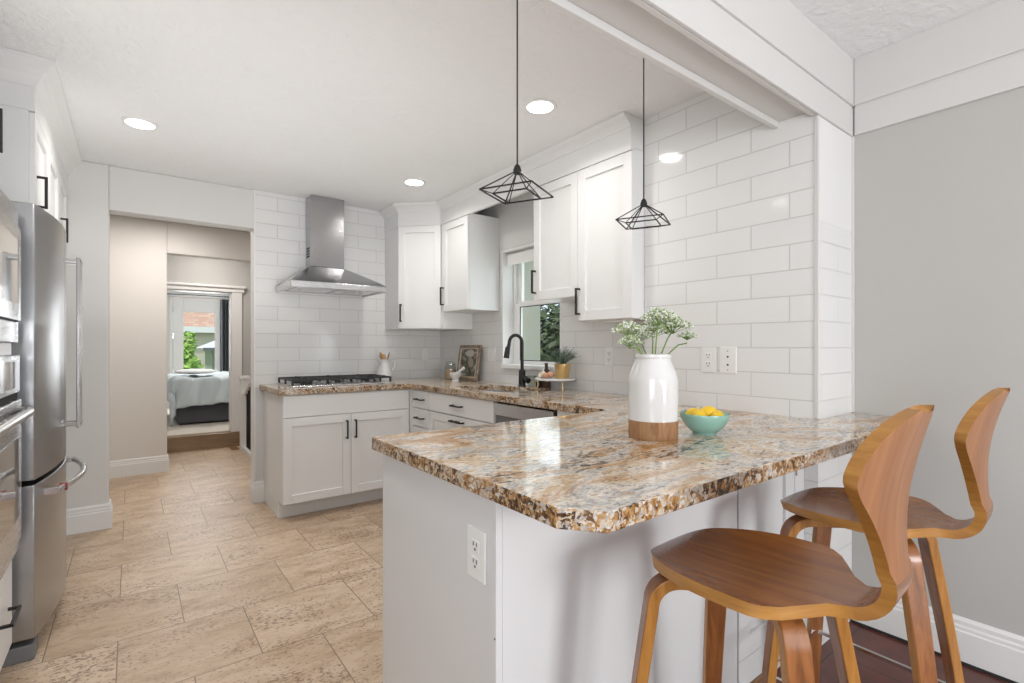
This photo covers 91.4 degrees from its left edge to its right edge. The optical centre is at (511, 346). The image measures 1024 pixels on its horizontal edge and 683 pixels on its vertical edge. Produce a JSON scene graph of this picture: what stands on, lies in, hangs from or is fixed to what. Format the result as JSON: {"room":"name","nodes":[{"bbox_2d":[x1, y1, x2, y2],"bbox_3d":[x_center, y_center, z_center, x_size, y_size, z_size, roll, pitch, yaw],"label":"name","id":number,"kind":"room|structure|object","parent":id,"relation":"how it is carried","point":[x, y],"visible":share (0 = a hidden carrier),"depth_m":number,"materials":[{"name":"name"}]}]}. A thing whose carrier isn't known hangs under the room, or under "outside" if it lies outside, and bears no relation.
{"room":"kitchen","nodes":[
{"label":"kitchen","id":0,"kind":"room"},
{"bbox_2d":[109,215,250,460],"bbox_3d":[-2.995,-0.005,5.222,3.650,2.430,0.120,0,0,-37],"label":"wall","id":1,"kind":"structure","parent":0,"point":[139,249],"depth_m":4.75,"materials":[{"name":"beige paint"}]},
{"bbox_2d":[109,454,168,478],"bbox_3d":[-3.903,1.130,4.508,1.340,0.160,0.118,0,0,-37],"label":"baseboard","id":2,"kind":"structure","parent":1,"relation":"attached to","point":[153,464],"depth_m":4.72,"materials":[{"name":"paint"}]},
{"bbox_2d":[167,408,228,435],"bbox_3d":[-4.370,1.071,7.569,4.200,0.078,3.260,0,0,-37],"label":"floor","id":3,"kind":"structure","parent":0,"point":[175,429],"depth_m":6.41,"materials":[{"name":"beige carpet"}]},
{"bbox_2d":[167,371,228,425],"bbox_3d":[-4.033,0.705,7.692,2.148,0.653,1.680,0,0,-37],"label":"bed","id":4,"kind":"object","parent":3,"relation":"on","point":[192,398],"visible":0.37,"depth_m":6.68,"materials":[{"name":"grey fabric"}]},
{"bbox_2d":[175,369,215,373],"bbox_3d":[-4.479,0.344,7.084,0.500,0.070,0.840,0,0,-37],"label":"pillow","id":5,"kind":"object","parent":4,"relation":"on","point":[183,371],"visible":1,"depth_m":6.83,"materials":[{"name":"white fabric"}]},
{"bbox_2d":[167,291,228,407],"bbox_3d":[-5.332,-0.140,8.835,4.200,2.700,0.120,0,0,-37],"label":"wall","id":6,"kind":"structure","parent":0,"point":[227,295],"depth_m":8.42,"materials":[{"name":"paint"}]},
{"bbox_2d":[169,293,223,373],"bbox_3d":[-5.466,0.061,8.681,0.800,1.942,0.062,0,0,-37],"label":"door","id":7,"kind":"structure","parent":6,"relation":"in","point":[177,306],"depth_m":8.53,"materials":[{"name":"paint"}]},
{"bbox_2d":[167,293,226,296],"bbox_3d":[-5.344,-0.885,8.669,1.254,0.036,0.126,0,0,-37],"label":"curtain rod","id":8,"kind":"object","parent":6,"relation":"attached to","point":[167,293],"visible":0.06,"depth_m":8.56,"materials":[{"name":"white metal"}]},
{"bbox_2d":[220,297,228,371],"bbox_3d":[-5.022,0.056,8.853,0.247,1.868,0.050,0,0,-37],"label":"curtain","id":9,"kind":"object","parent":8,"relation":"hanging from","point":[224,304],"visible":0.44,"depth_m":8.81,"materials":[{"name":"grey fabric"}]},
{"bbox_2d":[167,255,250,431],"bbox_3d":[-3.606,-0.140,6.027,3.650,2.700,0.120,0,0,-37],"label":"wall","id":10,"kind":"structure","parent":0,"point":[183,269],"depth_m":6.04,"materials":[{"name":"grey paint"}]},
{"bbox_2d":[167,431,239,452],"bbox_3d":[-3.712,1.123,5.927,0.860,0.174,0.150,0,0,-37],"label":"step","id":11,"kind":"structure","parent":10,"relation":"attached to","point":[201,441],"depth_m":5.89,"materials":[{"name":"brown wood"}]},
{"bbox_2d":[167,282,245,431],"bbox_3d":[-3.707,0.145,5.928,0.960,1.774,0.175,0,0,-37],"label":"door frame","id":12,"kind":"structure","parent":10,"relation":"in","point":[235,298],"depth_m":6.09,"materials":[{"name":"paint"}]},
{"bbox_2d":[229,446,238,449],"bbox_3d":[-3.324,1.207,5.977,0.080,0.006,0.240,0,0,-37],"label":"trim","id":13,"kind":"structure","parent":10,"relation":"attached to","point":[230,447],"depth_m":5.96,"materials":[{"name":"brown wood"}]},
{"bbox_2d":[66,161,439,508],"bbox_3d":[-2.107,-0.005,3.881,3.440,2.430,0.130,0,0,-37],"label":"wall","id":14,"kind":"structure","parent":0,"point":[297,333],"depth_m":3.89,"materials":[{"name":"white tile"}]},
{"bbox_2d":[66,498,112,535],"bbox_3d":[-3.096,1.127,3.119,0.944,0.165,0.148,0,0,-37],"label":"baseboard","id":15,"kind":"structure","parent":14,"relation":"attached to","point":[94,517],"depth_m":3.28,"materials":[{"name":"paint"}]},
{"bbox_2d":[251,190,254,479],"bbox_3d":[-2.037,-0.092,3.932,0.011,2.255,0.134,0,0,-37],"label":"trim","id":16,"kind":"structure","parent":14,"relation":"attached to","point":[253,230],"depth_m":3.89,"materials":[{"name":"paint"}]},
{"bbox_2d":[250,478,263,503],"bbox_3d":[-2.012,1.127,3.942,0.078,0.165,0.148,0,0,-37],"label":"baseboard","id":17,"kind":"structure","parent":14,"relation":"attached to","point":[256,487],"depth_m":3.89,"materials":[{"name":"paint"}]},
{"bbox_2d":[275,194,385,297],"bbox_3d":[-1.442,-0.827,3.988,0.720,0.783,0.500,0,0,-37],"label":"range hood","id":18,"kind":"object","parent":14,"relation":"attached to","point":[324,272],"visible":1,"depth_m":4.02,"materials":[{"name":"silver metal"}]},
{"bbox_2d":[378,112,633,231],"bbox_3d":[-0.277,-1.127,3.562,0.347,0.183,2.590,0,0,-37],"label":"trim","id":19,"kind":"structure","parent":14,"relation":"attached to","point":[612,137],"depth_m":3.23,"materials":[{"name":"white paint"}]},
{"bbox_2d":[0,0,705,231],"bbox_3d":[-1.811,-1.320,3.664,3.950,0.200,5.975,0,0,-37],"label":"ceiling","id":20,"kind":"structure","parent":0,"point":[349,101],"depth_m":2.32,"materials":[{"name":"paint"}]},
{"bbox_2d":[121,116,158,130],"bbox_3d":[-2.026,-1.216,2.724,0.166,0.008,0.166,0,0,-37],"label":"recessed light","id":21,"kind":"object","parent":20,"relation":"in","point":[135,122],"visible":1,"depth_m":2.72,"materials":[{"name":"white plastic"}]},
{"bbox_2d":[125,119,154,128],"bbox_3d":[-2.026,-1.217,2.724,0.131,0.004,0.131,0,0,-42],"label":"diffuser","id":22,"kind":"object","parent":21,"relation":"attached to","point":[135,123],"depth_m":2.72,"materials":[{"name":"white plastic"}]},
{"bbox_2d":[403,178,425,185],"bbox_3d":[-0.722,-1.216,3.694,0.166,0.008,0.166,0,0,-37],"label":"recessed light","id":23,"kind":"object","parent":20,"relation":"in","point":[409,181],"visible":1,"depth_m":3.69,"materials":[{"name":"white plastic"}]},
{"bbox_2d":[406,180,422,184],"bbox_3d":[-0.722,-1.217,3.694,0.131,0.004,0.131,0,0,-42],"label":"diffuser","id":24,"kind":"object","parent":23,"relation":"attached to","point":[408,182],"depth_m":3.69,"materials":[{"name":"white plastic"}]},
{"bbox_2d":[479,0,553,204],"bbox_3d":[0.015,-0.820,1.405,0.159,0.796,0.159,0,0,26],"label":"pendant light","id":25,"kind":"object","parent":20,"relation":"hanging from","point":[517,169],"visible":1,"depth_m":1.40,"materials":[{"name":"black metal"}]},
{"bbox_2d":[524,98,555,114],"bbox_3d":[0.142,-1.216,2.532,0.166,0.008,0.166,0,0,-37],"label":"recessed light","id":26,"kind":"object","parent":20,"relation":"in","point":[537,106],"visible":1,"depth_m":2.53,"materials":[{"name":"white plastic"}]},
{"bbox_2d":[527,101,552,112],"bbox_3d":[0.142,-1.217,2.532,0.131,0.004,0.131,0,0,-42],"label":"diffuser","id":27,"kind":"object","parent":26,"relation":"attached to","point":[532,106],"depth_m":2.53,"materials":[{"name":"white plastic"}]},
{"bbox_2d":[615,58,670,229],"bbox_3d":[0.456,-0.820,1.730,0.159,0.796,0.159,0,0,26],"label":"pendant light","id":28,"kind":"object","parent":20,"relation":"hanging from","point":[643,203],"visible":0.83,"depth_m":1.73,"materials":[{"name":"black metal"}]},
{"bbox_2d":[0,446,1008,682],"bbox_3d":[-0.714,1.250,2.220,3.950,0.080,9.600,0,0,-37],"label":"floor","id":29,"kind":"structure","parent":0,"point":[192,580],"depth_m":2.42,"materials":[{"name":"tile"}]},
{"bbox_2d":[0,108,21,670],"bbox_3d":[-1.867,-0.003,1.335,0.723,2.425,0.785,0,0,-37],"label":"tall cabinet","id":30,"kind":"object","parent":29,"relation":"on","point":[7,622],"visible":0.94,"depth_m":1.75,"materials":[{"name":"white paint"}]},
{"bbox_2d":[0,189,20,342],"bbox_3d":[-1.792,-0.263,1.393,0.531,0.494,0.779,0,0,-37],"label":"microwave","id":31,"kind":"object","parent":30,"relation":"in","point":[10,234],"visible":1,"depth_m":1.66,"materials":[{"name":"silver metal"}]},
{"bbox_2d":[0,355,34,579],"bbox_3d":[-1.818,0.397,1.374,0.668,0.734,0.779,0,0,-37],"label":"wall oven","id":32,"kind":"object","parent":30,"relation":"in","point":[12,414],"visible":1,"depth_m":1.67,"materials":[{"name":"silver metal"}]},
{"bbox_2d":[2,201,86,667],"bbox_3d":[-2.360,0.328,2.113,0.858,1.765,0.910,0,0,-37],"label":"refrigerator","id":33,"kind":"object","parent":29,"relation":"on","point":[39,561],"visible":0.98,"depth_m":2.00,"materials":[{"name":"grey metal"}]},
{"bbox_2d":[238,371,250,458],"bbox_3d":[-2.927,0.718,5.600,0.121,0.985,0.860,0,0,-37],"label":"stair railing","id":34,"kind":"object","parent":29,"relation":"on","point":[245,384],"visible":0.53,"depth_m":5.83,"materials":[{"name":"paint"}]},
{"bbox_2d":[264,389,408,517],"bbox_3d":[-1.370,0.770,3.942,0.943,0.880,0.661,0,0,-37],"label":"base cabinet","id":35,"kind":"object","parent":29,"relation":"on","point":[319,454],"visible":0.87,"depth_m":3.66,"materials":[{"name":"white paint"}]},
{"bbox_2d":[409,389,430,432],"bbox_3d":[-0.496,0.770,4.069,0.635,0.880,0.304,0,0,-37],"label":"base cabinet","id":36,"kind":"object","parent":29,"relation":"on","point":[419,410],"visible":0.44,"depth_m":3.90,"materials":[{"name":"white paint"}]},
{"bbox_2d":[429,392,496,430],"bbox_3d":[-0.145,0.770,3.608,0.635,0.880,0.850,0,0,-37],"label":"base cabinet","id":37,"kind":"object","parent":29,"relation":"on","point":[447,411],"visible":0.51,"depth_m":3.43,"materials":[{"name":"white paint"}]},
{"bbox_2d":[494,402,556,422],"bbox_3d":[0.297,0.726,3.048,0.599,0.768,0.570,0,0,-37],"label":"dishwasher","id":38,"kind":"object","parent":29,"relation":"on","point":[504,412],"visible":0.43,"depth_m":2.91,"materials":[{"name":"silver metal"}]},
{"bbox_2d":[497,402,556,415],"bbox_3d":[0.307,0.726,3.056,0.573,0.768,0.570,0,0,-37],"label":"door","id":39,"kind":"structure","parent":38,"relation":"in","point":[555,411],"depth_m":2.84,"materials":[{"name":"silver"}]},
{"bbox_2d":[557,411,577,415],"bbox_3d":[0.523,0.770,2.595,0.398,0.880,0.417,0,0,-37],"label":"base cabinet","id":40,"kind":"object","parent":29,"relation":"on","point":[559,413],"visible":0.02,"depth_m":2.60,"materials":[{"name":"white paint"}]},
{"bbox_2d":[383,454,803,682],"bbox_3d":[0.393,0.770,1.822,1.546,0.880,0.644,0,0,-37],"label":"base cabinet","id":41,"kind":"object","parent":29,"relation":"on","point":[554,605],"visible":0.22,"depth_m":1.33,"materials":[{"name":"white paint"}]},
{"bbox_2d":[468,525,485,584],"bbox_3d":[-0.083,0.483,1.165,0.009,0.118,0.074,0,0,-37],"label":"electrical outlet","id":42,"kind":"object","parent":41,"relation":"attached to","point":[476,537],"visible":1,"depth_m":1.16,"materials":[{"name":"white plastic"}]},
{"bbox_2d":[471,538,478,553],"bbox_3d":[-0.085,0.463,1.164,0.002,0.028,0.032,0,0,-37],"label":"socket","id":43,"kind":"object","parent":42,"relation":"attached to","point":[474,541],"depth_m":1.16,"materials":[{"name":"white plastic"}]},
{"bbox_2d":[471,555,478,570],"bbox_3d":[-0.085,0.503,1.164,0.002,0.028,0.032,0,0,-37],"label":"socket","id":44,"kind":"object","parent":42,"relation":"attached to","point":[474,558],"depth_m":1.16,"materials":[{"name":"white plastic"}]},
{"bbox_2d":[259,377,891,532],"bbox_3d":[-0.227,0.310,2.904,1.930,0.040,3.699,0,0,-37],"label":"countertop","id":45,"kind":"structure","parent":41,"relation":"on","point":[582,471],"depth_m":1.36,"materials":[{"name":"stone"}]},
{"bbox_2d":[277,374,394,387],"bbox_3d":[-1.387,0.261,3.957,0.770,0.058,0.490,0,0,-37],"label":"cooktop","id":46,"kind":"object","parent":45,"relation":"in","point":[356,379],"visible":1,"depth_m":3.84,"materials":[{"name":"silver metal"}]},
{"bbox_2d":[277,379,394,387],"bbox_3d":[-1.387,0.284,3.957,0.770,0.012,0.490,0,0,-37],"label":"tray","id":47,"kind":"object","parent":46,"relation":"on","point":[299,384],"depth_m":3.81,"materials":[{"name":"silver metal"}]},
{"bbox_2d":[377,359,395,380],"bbox_3d":[-1.101,0.198,4.349,0.149,0.183,0.131,0,0,9],"label":"pitcher","id":48,"kind":"object","parent":45,"relation":"on","point":[384,368],"visible":0.87,"depth_m":4.31,"materials":[{"name":"white ceramic"}]},
{"bbox_2d":[444,361,455,378],"bbox_3d":[-0.554,0.208,4.484,0.104,0.164,0.103,0,0,-37],"label":"storage jar","id":49,"kind":"object","parent":45,"relation":"on","point":[447,371],"visible":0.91,"depth_m":4.45,"materials":[{"name":"clear glass"}]},
{"bbox_2d":[449,372,461,380],"bbox_3d":[-0.488,0.255,4.320,0.108,0.069,0.107,0,0,-37],"label":"mortar","id":50,"kind":"object","parent":45,"relation":"on","point":[455,376],"visible":0.96,"depth_m":4.29,"materials":[{"name":"white ceramic"}]},
{"bbox_2d":[457,345,481,380],"bbox_3d":[-0.377,0.135,4.355,0.068,0.304,0.325,0,0,-37],"label":"framed picture","id":51,"kind":"object","parent":45,"relation":"on","point":[469,357],"visible":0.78,"depth_m":4.34,"materials":[{"name":"wood"}]},
{"bbox_2d":[503,334,530,386],"bbox_3d":[0.046,0.096,3.623,0.183,0.388,0.144,0,0,-37],"label":"faucet","id":52,"kind":"object","parent":45,"relation":"on","point":[523,379],"visible":1,"depth_m":3.66,"materials":[{"name":"black metal"}]},
{"bbox_2d":[536,380,541,387],"bbox_3d":[0.188,0.251,3.571,0.053,0.079,0.044,0,0,-37],"label":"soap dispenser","id":53,"kind":"object","parent":45,"relation":"on","point":[539,382],"visible":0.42,"depth_m":3.56,"materials":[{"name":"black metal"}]},
{"bbox_2d":[542,363,550,387],"bbox_3d":[0.245,0.202,3.565,0.064,0.176,0.064,0,0,-37],"label":"bottle","id":54,"kind":"object","parent":45,"relation":"on","point":[545,384],"visible":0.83,"depth_m":3.54,"materials":[{"name":"brown glass"}]},
{"bbox_2d":[534,377,575,390],"bbox_3d":[0.293,0.249,3.388,0.284,0.083,0.284,0,0,-37],"label":"serving stand","id":55,"kind":"object","parent":45,"relation":"on","point":[535,378],"visible":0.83,"depth_m":3.28,"materials":[{"name":"white ceramic"}]},
{"bbox_2d":[548,371,553,377],"bbox_3d":[0.263,0.190,3.407,0.046,0.045,0.059,0,0,-37],"label":"egg","id":56,"kind":"object","parent":55,"relation":"on","point":[551,374],"visible":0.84,"depth_m":3.39,"materials":[{"name":"brown food"}]},
{"bbox_2d":[542,346,581,378],"bbox_3d":[0.332,0.102,3.363,0.298,0.221,0.280,0,0,-37],"label":"potted plant","id":57,"kind":"object","parent":55,"relation":"on","point":[562,369],"visible":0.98,"depth_m":3.32,"materials":[{"name":"green plant"}]},
{"bbox_2d":[628,354,677,441],"bbox_3d":[0.454,0.156,1.608,0.155,0.268,0.155,0,0,-37],"label":"vase","id":58,"kind":"object","parent":45,"relation":"on","point":[653,378],"visible":1,"depth_m":1.54,"materials":[{"name":"white ceramic"}]},
{"bbox_2d":[616,335,644,353],"bbox_3d":[0.384,0.100,1.592,0.122,0.279,0.081,0,0,-37],"label":"stem","id":59,"kind":"object","parent":58,"relation":"in","point":[629,338],"visible":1,"depth_m":1.57,"materials":[{"name":"white plant"}]},
{"bbox_2d":[611,320,650,353],"bbox_3d":[0.373,0.077,1.614,0.113,0.326,0.111,0,0,-37],"label":"stem","id":60,"kind":"object","parent":58,"relation":"in","point":[628,325],"visible":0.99,"depth_m":1.61,"materials":[{"name":"white plant"}]},
{"bbox_2d":[625,330,655,353],"bbox_3d":[0.420,0.090,1.640,0.087,0.300,0.092,0,0,-34],"label":"stem","id":61,"kind":"object","parent":58,"relation":"in","point":[638,334],"visible":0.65,"depth_m":1.63,"materials":[{"name":"white plant"}]},
{"bbox_2d":[639,321,670,353],"bbox_3d":[0.463,0.076,1.649,0.112,0.328,0.106,0,0,-37],"label":"stem","id":62,"kind":"object","parent":58,"relation":"in","point":[648,325],"visible":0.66,"depth_m":1.63,"materials":[{"name":"white plant"}]},
{"bbox_2d":[640,307,679,353],"bbox_3d":[0.466,0.056,1.589,0.119,0.368,0.118,0,0,-37],"label":"stem","id":63,"kind":"object","parent":58,"relation":"in","point":[657,312],"visible":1,"depth_m":1.58,"materials":[{"name":"white plant"}]},
{"bbox_2d":[652,315,693,353],"bbox_3d":[0.521,0.068,1.611,0.119,0.345,0.122,0,0,-42],"label":"stem","id":64,"kind":"object","parent":58,"relation":"in","point":[670,324],"visible":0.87,"depth_m":1.60,"materials":[{"name":"white plant"}]},
{"bbox_2d":[668,331,696,353],"bbox_3d":[0.526,0.094,1.586,0.125,0.293,0.062,0,0,-6],"label":"stem","id":65,"kind":"object","parent":58,"relation":"in","point":[684,334],"visible":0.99,"depth_m":1.58,"materials":[{"name":"white plant"}]},
{"bbox_2d":[679,410,730,434],"bbox_3d":[0.646,0.255,1.678,0.161,0.069,0.161,0,0,-37],"label":"bowl","id":66,"kind":"object","parent":45,"relation":"on","point":[700,425],"visible":0.91,"depth_m":1.62,"materials":[{"name":"teal ceramic"}]},
{"bbox_2d":[685,408,698,414],"bbox_3d":[0.614,0.230,1.694,0.054,0.047,0.054,0,0,19],"label":"lemon","id":67,"kind":"object","parent":66,"relation":"in","point":[690,411],"visible":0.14,"depth_m":1.68,"materials":[{"name":"yellow food"}]},
{"bbox_2d":[692,410,706,415],"bbox_3d":[0.621,0.232,1.654,0.061,0.047,0.051,0,0,-37],"label":"lemon","id":68,"kind":"object","parent":66,"relation":"in","point":[697,412],"visible":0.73,"depth_m":1.64,"materials":[{"name":"yellow food"}]},
{"bbox_2d":[700,406,716,415],"bbox_3d":[0.661,0.222,1.681,0.050,0.047,0.063,0,0,-37],"label":"lemon","id":69,"kind":"object","parent":66,"relation":"in","point":[708,410],"visible":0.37,"depth_m":1.67,"materials":[{"name":"yellow food"}]},
{"bbox_2d":[710,410,724,415],"bbox_3d":[0.680,0.234,1.658,0.054,0.047,0.054,0,0,-16],"label":"lemon","id":70,"kind":"object","parent":66,"relation":"in","point":[717,412],"visible":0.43,"depth_m":1.64,"materials":[{"name":"yellow food"}]},
{"bbox_2d":[631,405,933,682],"bbox_3d":[0.529,0.655,1.026,0.435,1.112,0.515,0,0,-41],"label":"bar stool","id":71,"kind":"object","parent":29,"relation":"on","point":[783,580],"visible":1,"depth_m":0.92,"materials":[{"name":"brown wood"}]},
{"bbox_2d":[761,388,1009,682],"bbox_3d":[1.023,0.655,1.391,0.435,1.112,0.515,0,0,-41],"label":"bar stool","id":72,"kind":"object","parent":29,"relation":"on","point":[823,509],"visible":0.83,"depth_m":1.31,"materials":[{"name":"brown wood"}]},
{"bbox_2d":[523,261,539,359],"bbox_3d":[0.114,-0.065,4.325,0.215,3.050,0.150,0,0,-37],"label":"wall","id":73,"kind":"structure","parent":0,"point":[531,315],"depth_m":4.26,"materials":[{"name":"green"}]},
{"bbox_2d":[440,190,644,394],"bbox_3d":[0.117,-0.005,3.929,0.220,2.430,2.744,0,0,-37],"label":"wall","id":74,"kind":"structure","parent":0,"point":[589,340],"depth_m":3.76,"materials":[{"name":"white tile"}]},
{"bbox_2d":[385,225,471,330],"bbox_3d":[-0.755,-0.603,4.460,0.582,0.895,0.581,0,0,-37],"label":"upper cabinet","id":75,"kind":"object","parent":74,"relation":"attached to","point":[413,254],"visible":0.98,"depth_m":4.27,"materials":[{"name":"white paint"}]},
{"bbox_2d":[440,213,498,312],"bbox_3d":[-0.360,-0.672,4.139,0.341,0.755,0.404,0,0,-37],"label":"upper cabinet","id":76,"kind":"object","parent":74,"relation":"attached to","point":[470,243],"visible":1,"depth_m":4.02,"materials":[{"name":"white paint"}]},
{"bbox_2d":[488,347,495,360],"bbox_3d":[-0.170,0.060,4.166,0.010,0.115,0.112,0,0,-37],"label":"wall switch","id":77,"kind":"object","parent":74,"relation":"attached to","point":[491,350],"visible":1,"depth_m":4.16,"materials":[{"name":"white plastic"}]},
{"bbox_2d":[507,248,533,265],"bbox_3d":[0.179,-0.710,3.813,0.053,0.103,0.655,0,0,-37],"label":"roller shade","id":78,"kind":"object","parent":74,"relation":"attached to","point":[527,255],"visible":0.5,"depth_m":3.92,"materials":[{"name":"white fabric"}]},
{"bbox_2d":[502,243,561,365],"bbox_3d":[0.199,-0.315,3.825,0.174,0.930,0.710,0,0,-37],"label":"window","id":79,"kind":"structure","parent":74,"relation":"attached to","point":[519,303],"depth_m":4.06,"materials":[{"name":"paint"}]},
{"bbox_2d":[531,172,577,302],"bbox_3d":[0.370,-0.675,3.178,0.341,0.750,0.402,0,0,-37],"label":"upper cabinet","id":80,"kind":"object","parent":74,"relation":"attached to","point":[555,271],"visible":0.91,"depth_m":3.09,"materials":[{"name":"white paint"}]},
{"bbox_2d":[605,347,613,365],"bbox_3d":[0.611,0.060,3.139,0.009,0.115,0.070,0,0,-37],"label":"electrical outlet","id":81,"kind":"object","parent":74,"relation":"attached to","point":[609,351],"visible":1,"depth_m":3.13,"materials":[{"name":"white plastic"}]},
{"bbox_2d":[575,148,644,322],"bbox_3d":[0.613,-0.597,2.858,0.341,0.907,0.399,0,0,-37],"label":"upper cabinet","id":82,"kind":"object","parent":74,"relation":"attached to","point":[611,257],"visible":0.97,"depth_m":2.74,"materials":[{"name":"white paint"}]},
{"bbox_2d":[605,320,639,322],"bbox_3d":[0.630,-0.147,2.865,0.070,0.008,0.200,0,0,-37],"label":"light","id":83,"kind":"object","parent":82,"relation":"attached to","point":[610,321],"depth_m":2.85,"materials":[{"name":"white plastic"}]},
{"bbox_2d":[634,116,644,151],"bbox_3d":[0.741,-1.135,2.720,0.305,0.167,0.016,0,0,-37],"label":"trim","id":84,"kind":"structure","parent":82,"relation":"on","point":[638,123],"depth_m":2.66,"materials":[{"name":"white paint"}]},
{"bbox_2d":[540,309,559,360],"bbox_3d":[0.896,0.482,6.780,1.911,2.173,2.009,0,0,-37],"label":"shrub","id":85,"kind":"object","parent":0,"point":[551,340],"visible":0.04,"depth_m":6.50,"materials":[{"name":"green plant"}]},
{"bbox_2d":[645,93,815,627],"bbox_3d":[1.167,-0.035,2.499,0.502,2.490,0.846,0,0,-37],"label":"wall","id":86,"kind":"structure","parent":0,"point":[734,260],"depth_m":2.27,"materials":[{"name":"white tile"}]},
{"bbox_2d":[701,348,716,372],"bbox_3d":[0.936,0.062,2.381,0.009,0.118,0.078,0,0,-37],"label":"electrical outlet","id":87,"kind":"object","parent":86,"relation":"attached to","point":[708,355],"visible":1,"depth_m":2.38,"materials":[{"name":"white plastic"}]},
{"bbox_2d":[705,353,710,358],"bbox_3d":[0.934,0.042,2.379,0.002,0.028,0.032,0,0,-37],"label":"socket","id":88,"kind":"object","parent":87,"relation":"attached to","point":[707,355],"depth_m":2.38,"materials":[{"name":"white plastic"}]},
{"bbox_2d":[705,361,710,366],"bbox_3d":[0.934,0.082,2.379,0.002,0.028,0.032,0,0,-37],"label":"socket","id":89,"kind":"object","parent":87,"relation":"attached to","point":[707,363],"depth_m":2.38,"materials":[{"name":"white plastic"}]},
{"bbox_2d":[720,347,736,373],"bbox_3d":[0.995,0.060,2.304,0.008,0.122,0.080,0,0,-37],"label":"wall jack plate","id":90,"kind":"object","parent":86,"relation":"attached to","point":[728,355],"visible":1,"depth_m":2.30,"materials":[{"name":"white plastic"}]},
{"bbox_2d":[814,115,818,418],"bbox_3d":[1.225,-0.321,2.010,0.010,1.219,0.018,0,0,-37],"label":"trim","id":91,"kind":"structure","parent":86,"relation":"attached to","point":[816,118],"depth_m":2.01,"materials":[{"name":"paint"}]},
{"bbox_2d":[816,220,851,644],"bbox_3d":[1.365,0.350,2.114,0.352,1.720,0.006,0,0,-37],"label":"wall pier","id":92,"kind":"object","parent":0,"point":[834,242],"visible":0.5,"depth_m":2.10,"materials":[{"name":"white paint"}]},
{"bbox_2d":[819,116,850,231],"bbox_3d":[1.365,-0.720,2.114,0.353,0.420,0.006,0,0,-37],"label":"wall","id":93,"kind":"structure","parent":0,"point":[834,144],"depth_m":2.10,"materials":[{"name":"paint"}]},
{"bbox_2d":[539,0,815,128],"bbox_3d":[0.023,-1.123,1.203,3.592,0.384,0.168,0,0,-37],"label":"trim","id":94,"kind":"structure","parent":93,"relation":"attached to","point":[634,25],"depth_m":1.61,"materials":[{"name":"paint"}]},
{"bbox_2d":[642,0,854,136],"bbox_3d":[0.079,-1.098,1.128,3.590,0.334,0.018,0,0,-37],"label":"ceiling beam","id":95,"kind":"structure","parent":93,"relation":"attached to","point":[773,40],"depth_m":1.79,"materials":[{"name":"paint"}]},
{"bbox_2d":[789,0,1000,58],"bbox_3d":[1.140,-1.365,-0.220,3.950,0.200,3.470,0,0,-37],"label":"ceiling","id":96,"kind":"structure","parent":0,"point":[860,28],"depth_m":1.91,"materials":[{"name":"paint"}]},
{"bbox_2d":[852,87,1023,636],"bbox_3d":[2.610,-0.090,0.890,0.150,2.600,3.460,0,0,-37],"label":"wall","id":97,"kind":"structure","parent":0,"point":[939,196],"depth_m":1.95,"materials":[{"name":"grey paint"}]},
{"bbox_2d":[851,137,853,411],"bbox_3d":[1.509,-0.321,2.214,0.010,1.219,0.012,0,0,-37],"label":"trim","id":98,"kind":"structure","parent":97,"relation":"attached to","point":[852,138],"depth_m":2.21,"materials":[{"name":"paint"}]},
{"bbox_2d":[851,598,1023,682],"bbox_3d":[2.509,1.124,0.884,0.018,0.172,3.332,0,0,-37],"label":"baseboard","id":99,"kind":"structure","parent":97,"relation":"attached to","point":[997,651],"depth_m":1.87,"materials":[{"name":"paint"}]},
{"bbox_2d":[854,0,1023,135],"bbox_3d":[2.513,-1.098,0.879,0.019,0.334,3.320,0,0,-37],"label":"trim","id":100,"kind":"structure","parent":97,"relation":"attached to","point":[978,54],"depth_m":1.96,"materials":[{"name":"paint"}]},
{"bbox_3d":[6.989,1.510,8.074,15.100,0.100,16.400,0,0,-37],"label":"floor","id":101,"kind":"structure","parent":0,"visible":0},
{"bbox_2d":[540,304,559,359],"bbox_3d":[0.611,0.204,9.146,2.382,2.792,2.563,0,0,-37],"label":"shrub","id":102,"kind":"object","parent":101,"relation":"on","point":[543,313],"visible":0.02,"depth_m":8.47,"materials":[{"name":"green plant"}]},
{"label":"outside","id":103,"kind":"structure","parent":0,"visible":0},
{"bbox_3d":[-15.277,1.510,20.104,28.000,0.100,29.500,0,0,-37],"label":"floor","id":104,"kind":"structure","parent":103,"visible":0},
{"bbox_2d":[183,331,203,368],"bbox_3d":[-8.576,0.573,12.946,1.014,2.126,1.253,0,0,-37],"label":"bush","id":105,"kind":"object","parent":104,"relation":"on","point":[190,361],"visible":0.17,"depth_m":12.81,"materials":[{"name":"green plant"}]},
{"bbox_2d":[176,297,219,368],"bbox_3d":[-13.897,-0.816,18.289,6.680,4.549,4.460,0,0,-37],"label":"neighbor house","id":106,"kind":"structure","parent":104,"relation":"on","point":[202,324],"depth_m":17.90,"materials":[{"name":"beige"}]},
{"bbox_2d":[197,341,214,369],"bbox_3d":[-9.002,0.524,16.376,2.120,1.869,2.230,0,0,-37],"label":"garden shed","id":107,"kind":"object","parent":104,"relation":"on","point":[209,348],"visible":0.19,"depth_m":15.26,"materials":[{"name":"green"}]},
{"bbox_3d":[-2.215,-0.090,1.080,0.120,2.600,9.600,0,0,-37],"label":"wall","id":108,"kind":"structure","parent":0,"visible":0},
{"bbox_2d":[0,104,67,254],"bbox_3d":[-2.725,-0.845,2.482,0.744,0.510,1.346,0,0,-37],"label":"upper cabinet","id":109,"kind":"object","parent":108,"relation":"attached to","point":[29,171],"visible":0.66,"depth_m":2.15,"materials":[{"name":"white paint"}]},
{"bbox_2d":[0,46,81,188],"bbox_3d":[-2.630,-1.115,2.502,0.640,0.207,1.431,0,0,-37],"label":"trim","id":110,"kind":"structure","parent":109,"relation":"attached to","point":[30,82],"depth_m":2.19,"materials":[{"name":"white paint"}]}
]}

